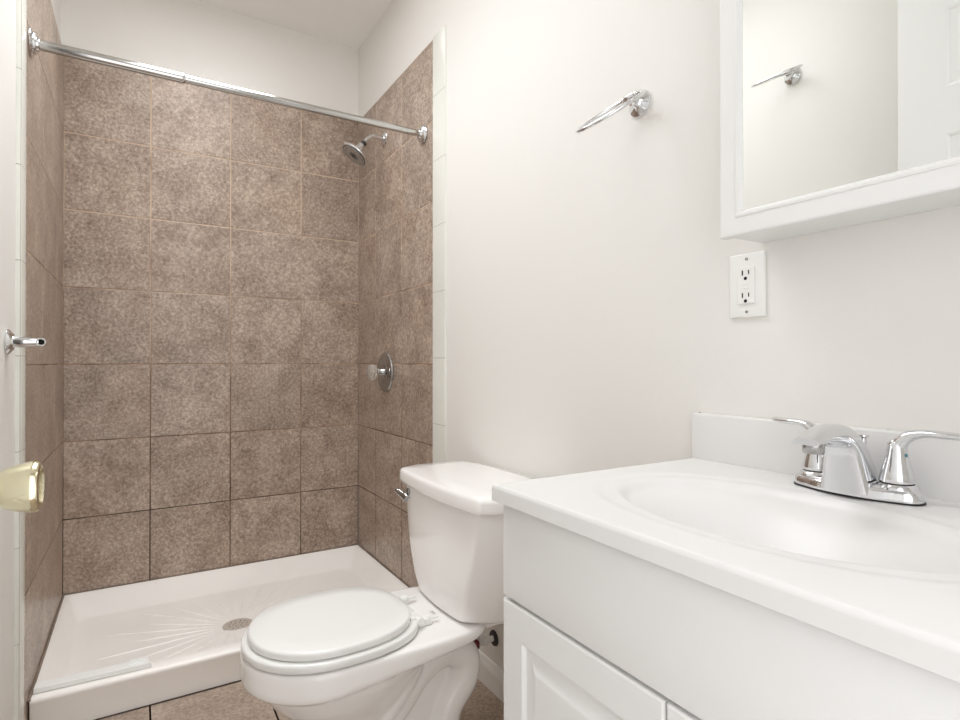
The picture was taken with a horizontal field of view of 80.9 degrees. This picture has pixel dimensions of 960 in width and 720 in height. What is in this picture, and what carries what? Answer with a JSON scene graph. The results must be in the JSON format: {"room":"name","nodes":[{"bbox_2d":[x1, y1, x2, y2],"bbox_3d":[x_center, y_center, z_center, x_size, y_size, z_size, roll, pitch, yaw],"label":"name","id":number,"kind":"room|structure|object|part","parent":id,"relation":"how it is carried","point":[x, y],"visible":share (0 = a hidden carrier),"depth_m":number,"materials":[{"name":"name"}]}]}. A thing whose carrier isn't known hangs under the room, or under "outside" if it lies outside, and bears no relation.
{"room":"bathroom","nodes":[
{"label":"bathroom","id":0,"kind":"room"},
{"bbox_2d":[0,460,44,512],"bbox_3d":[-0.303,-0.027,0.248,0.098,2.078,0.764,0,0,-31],"label":"door knob","id":1,"kind":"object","parent":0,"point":[21,485],"depth_m":0.53,"materials":[{"name":"gold metal"}]},
{"bbox_2d":[0,0,63,719],"bbox_3d":[-0.953,-0.233,0.964,0.112,2.720,2.910,0,0,-31],"label":"wall","id":2,"kind":"structure","parent":0,"point":[31,89],"depth_m":1.54,"materials":[{"name":"white paint"}]},
{"bbox_2d":[4,329,47,354],"bbox_3d":[-1.097,-0.044,1.363,0.078,0.062,0.062,0,0,-31],"label":"post","id":3,"kind":"object","parent":2,"relation":"attached to","point":[11,341],"visible":1,"depth_m":1.35,"materials":[{"name":"silver metal"}]},
{"bbox_3d":[-1.099,-0.044,1.362,0.054,0.030,0.030,0,0,-31],"label":"stem","id":4,"kind":"part","parent":3,"relation":"part of","materials":[{"name":"silver metal"}]},
{"bbox_2d":[36,337,47,346],"bbox_3d":[-1.073,-0.044,1.378,0.022,0.022,0.019,0,0,-31],"label":"socket","id":5,"kind":"object","parent":3,"relation":"attached to","point":[41,342],"depth_m":1.37,"materials":[{"name":"silver metal"}]},
{"bbox_3d":[-1.432,-0.094,1.865,0.001,2.247,0.852,0,0,-31],"label":"panel","id":6,"kind":"part","parent":2,"relation":"part of","materials":[{"name":"brown tile"}]},
{"bbox_2d":[28,28,427,143],"bbox_3d":[-0.729,-0.876,1.874,1.210,0.085,0.076,0,0,-33],"label":"shower curtain rod","id":7,"kind":"object","parent":2,"relation":"attached to","point":[35,44],"visible":1,"depth_m":1.76,"materials":[{"name":"silver metal"}]},
{"bbox_2d":[61,0,358,594],"bbox_3d":[-1.166,-0.226,2.587,1.424,2.720,0.110,0,0,-31],"label":"wall","id":8,"kind":"structure","parent":0,"point":[211,237],"depth_m":2.50,"materials":[{"name":"brown tile"}]},
{"bbox_2d":[194,0,392,48],"bbox_3d":[-0.417,-1.641,1.352,1.424,0.100,3.010,0,0,-31],"label":"ceiling","id":9,"kind":"structure","parent":0,"point":[349,23],"depth_m":2.58,"materials":[{"name":"white paint"}]},
{"bbox_2d":[94,679,503,719],"bbox_3d":[-0.417,1.079,1.340,1.424,0.100,3.010,0,0,-31],"label":"floor","id":10,"kind":"structure","parent":0,"point":[229,701],"depth_m":1.66,"materials":[{"name":"tile"}]},
{"bbox_2d":[27,544,409,719],"bbox_3d":[-0.924,0.980,2.189,1.208,0.105,0.812,0,0,-31],"label":"shower pan","id":11,"kind":"object","parent":10,"relation":"on","point":[191,627],"visible":0.78,"depth_m":2.09,"materials":[{"name":"plastic"}]},
{"bbox_2d":[33,657,151,693],"bbox_3d":[-1.123,0.918,1.646,0.284,0.019,0.042,0,0,-30],"label":"door track","id":12,"kind":"object","parent":11,"relation":"on","point":[138,663],"visible":1,"depth_m":1.63,"materials":[{"name":"white plastic"}]},
{"bbox_2d":[240,461,532,719],"bbox_3d":[-0.222,0.679,1.468,0.747,0.704,0.524,0,0,-31],"label":"toilet","id":13,"kind":"object","parent":10,"relation":"on","point":[356,653],"visible":0.97,"depth_m":1.38,"materials":[{"name":"white ceramic"}]},
{"bbox_3d":[-0.367,0.637,1.381,0.378,0.019,0.331,0,0,-31],"label":"lid","id":14,"kind":"part","parent":13,"relation":"part of","materials":[{"name":"white plastic"}]},
{"bbox_3d":[-0.363,0.659,1.383,0.414,0.018,0.351,0,0,-31],"label":"seat","id":15,"kind":"part","parent":13,"relation":"part of","materials":[{"name":"white plastic"}]},
{"bbox_3d":[-0.237,0.851,1.458,0.711,0.359,0.354,0,0,-31],"label":"bowl","id":16,"kind":"part","parent":13,"relation":"part of","materials":[{"name":"white ceramic"}]},
{"bbox_3d":[-0.233,0.404,1.677,0.015,0.037,0.055,0,0,-45],"label":"lever","id":17,"kind":"part","parent":13,"relation":"part of","materials":[{"name":"silver metal"}]},
{"bbox_3d":[-0.220,0.399,1.683,0.018,0.032,0.032,0,0,-17],"label":"flush handle","id":18,"kind":"part","parent":13,"relation":"part of","materials":[{"name":"silver metal"}]},
{"bbox_3d":[-0.019,0.516,1.591,0.262,0.308,0.490,0,0,-31],"label":"tank","id":19,"kind":"part","parent":13,"relation":"part of","materials":[{"name":"white ceramic"}]},
{"bbox_3d":[-0.021,0.348,1.590,0.280,0.042,0.524,0,0,-31],"label":"tank lid","id":20,"kind":"part","parent":13,"relation":"part of","materials":[{"name":"white ceramic"}]},
{"bbox_2d":[503,505,959,719],"bbox_3d":[0.397,0.622,0.721,0.468,0.810,0.625,0,0,-31],"label":"vanity cabinet","id":21,"kind":"object","parent":10,"relation":"on","point":[594,630],"visible":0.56,"depth_m":0.61,"materials":[{"name":"white wood"}]},
{"bbox_3d":[0.124,0.641,0.739,0.019,0.550,0.311,0,0,-31],"label":"door","id":22,"kind":"part","parent":21,"relation":"part of","materials":[{"name":"white wood"}]},
{"bbox_3d":[0.286,0.640,0.470,0.019,0.550,0.310,0,0,-31],"label":"door","id":23,"kind":"part","parent":21,"relation":"part of","materials":[{"name":"white wood"}]},
{"bbox_2d":[492,412,959,682],"bbox_3d":[0.391,0.204,0.720,0.484,0.208,0.643,0,0,-31],"label":"sink","id":24,"kind":"object","parent":21,"relation":"in","point":[732,517],"visible":0.97,"depth_m":0.71,"materials":[{"name":"white ceramic"}]},
{"bbox_2d":[772,417,959,505],"bbox_3d":[0.499,0.139,0.778,0.157,0.102,0.281,0,0,-31],"label":"faucet","id":25,"kind":"object","parent":24,"relation":"on","point":[838,460],"visible":1,"depth_m":0.77,"materials":[{"name":"silver metal"}]},
{"bbox_3d":[0.500,0.111,0.888,0.025,0.039,0.096,0,0,-18],"label":"lever","id":26,"kind":"part","parent":25,"relation":"part of","materials":[{"name":"silver metal"}]},
{"bbox_3d":[0.513,0.171,0.854,0.050,0.006,0.050,0,0,-31],"label":"handle","id":27,"kind":"part","parent":25,"relation":"part of","materials":[{"name":"silver metal"}]},
{"bbox_3d":[0.513,0.137,0.854,0.042,0.057,0.042,0,0,-31],"label":"handle","id":28,"kind":"part","parent":25,"relation":"part of","materials":[{"name":"silver metal"}]},
{"bbox_3d":[0.494,0.136,0.782,0.151,0.096,0.070,0,0,-31],"label":"spout","id":29,"kind":"part","parent":25,"relation":"part of","materials":[{"name":"silver metal"}]},
{"bbox_3d":[0.535,0.180,0.806,0.061,0.018,0.166,0,0,-31],"label":"plate","id":30,"kind":"part","parent":25,"relation":"part of","materials":[{"name":"silver metal"}]},
{"bbox_3d":[0.555,0.140,0.815,0.015,0.066,0.015,0,0,-31],"label":"lift rod","id":31,"kind":"part","parent":25,"relation":"part of","materials":[{"name":"silver metal"}]},
{"bbox_3d":[0.567,0.137,0.765,0.042,0.057,0.042,0,0,-31],"label":"handle","id":32,"kind":"part","parent":25,"relation":"part of","materials":[{"name":"silver metal"}]},
{"bbox_3d":[0.567,0.170,0.765,0.050,0.006,0.050,0,0,-31],"label":"handle","id":33,"kind":"part","parent":25,"relation":"part of","materials":[{"name":"silver metal"}]},
{"bbox_3d":[0.589,0.111,0.730,0.022,0.039,0.106,0,0,-34],"label":"lever","id":34,"kind":"part","parent":25,"relation":"part of","materials":[{"name":"silver metal"}]},
{"bbox_2d":[358,0,959,669],"bbox_3d":[0.173,-0.230,1.643,0.107,2.720,2.910,0,0,-31],"label":"wall","id":35,"kind":"structure","parent":0,"point":[544,298],"depth_m":1.41,"materials":[{"name":"white paint"}]},
{"bbox_2d":[342,132,386,164],"bbox_3d":[-0.515,-0.950,2.502,0.194,0.164,0.129,0,0,-31],"label":"shower head","id":36,"kind":"object","parent":35,"relation":"attached to","point":[354,153],"visible":1,"depth_m":2.48},
{"bbox_3d":[-0.480,-0.984,2.520,0.101,0.059,0.021,0,0,-31],"label":"arm","id":37,"kind":"part","parent":36,"relation":"part of","materials":[{"name":"silver metal"}]},
{"bbox_2d":[366,352,392,391],"bbox_3d":[-0.461,0.054,2.511,0.086,0.180,0.180,0,0,-31],"label":"shower valve","id":38,"kind":"object","parent":35,"relation":"attached to","point":[384,371],"visible":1,"depth_m":2.49,"materials":[{"name":"silver metal"}]},
{"bbox_3d":[-0.478,0.054,2.500,0.043,0.068,0.072,0,0,-31],"label":"knob","id":39,"kind":"part","parent":38,"relation":"part of","materials":[{"name":"white plastic"}]},
{"bbox_3d":[-0.448,0.054,2.518,0.030,0.038,0.038,0,0,-31],"label":"stem","id":40,"kind":"part","parent":38,"relation":"part of","materials":[{"name":"silver metal"}]},
{"bbox_3d":[-0.395,-0.091,2.489,0.001,2.247,0.853,0,0,-31],"label":"panel","id":41,"kind":"part","parent":35,"relation":"part of","materials":[{"name":"brown tile"}]},
{"bbox_2d":[474,630,498,648],"bbox_3d":[-0.002,0.785,1.747,0.095,0.216,0.074,0,0,-31],"label":"water supply valve","id":42,"kind":"object","parent":35,"relation":"attached to","point":[483,640],"visible":0.44,"depth_m":1.74,"materials":[{"name":"grey metal"}]},
{"bbox_3d":[-0.012,0.869,1.730,0.036,0.024,0.040,0,0,-31],"label":"valve handle","id":43,"kind":"part","parent":42,"relation":"part of","materials":[{"name":"red plastic"}]},
{"bbox_2d":[478,649,503,702],"bbox_3d":[0.152,0.988,1.569,0.013,0.085,1.081,0,0,-31],"label":"baseboard","id":44,"kind":"structure","parent":35,"relation":"attached to","point":[491,675],"depth_m":1.75,"materials":[{"name":"white paint"}]},
{"bbox_2d":[575,89,650,133],"bbox_3d":[0.289,-0.539,1.208,0.160,0.119,0.162,0,0,-31],"label":"towel ring","id":45,"kind":"object","parent":35,"relation":"attached to","point":[638,101],"visible":1,"depth_m":1.23,"materials":[{"name":"silver metal"}]},
{"bbox_3d":[0.345,-0.568,1.242,0.029,0.060,0.060,0,0,-31],"label":"post","id":46,"kind":"part","parent":45,"relation":"part of","materials":[{"name":"silver metal"}]},
{"bbox_2d":[730,250,765,318],"bbox_3d":[0.486,-0.136,1.025,0.010,0.117,0.071,0,0,-31],"label":"wall outlet","id":47,"kind":"object","parent":35,"relation":"attached to","point":[747,271],"visible":1,"depth_m":1.02,"materials":[{"name":"white plastic"}]},
{"bbox_2d":[737,266,754,304],"bbox_3d":[0.484,-0.136,1.024,0.004,0.067,0.034,0,0,-31],"label":"receptacle","id":48,"kind":"object","parent":47,"relation":"attached to","point":[745,274],"depth_m":1.02,"materials":[{"name":"white plastic"}]},
{"bbox_2d":[692,413,959,503],"bbox_3d":[0.590,0.153,0.840,0.019,0.100,0.642,0,0,-31],"label":"backsplash","id":49,"kind":"structure","parent":35,"relation":"attached to","point":[756,443],"depth_m":0.95,"materials":[{"name":"white stone"}]},
{"bbox_2d":[720,0,959,242],"bbox_3d":[0.611,-0.555,0.717,0.113,0.698,0.618,0,0,-31],"label":"medicine cabinet","id":50,"kind":"object","parent":35,"relation":"attached to","point":[835,114],"visible":1,"depth_m":0.80,"materials":[{"name":"white"}]}
]}

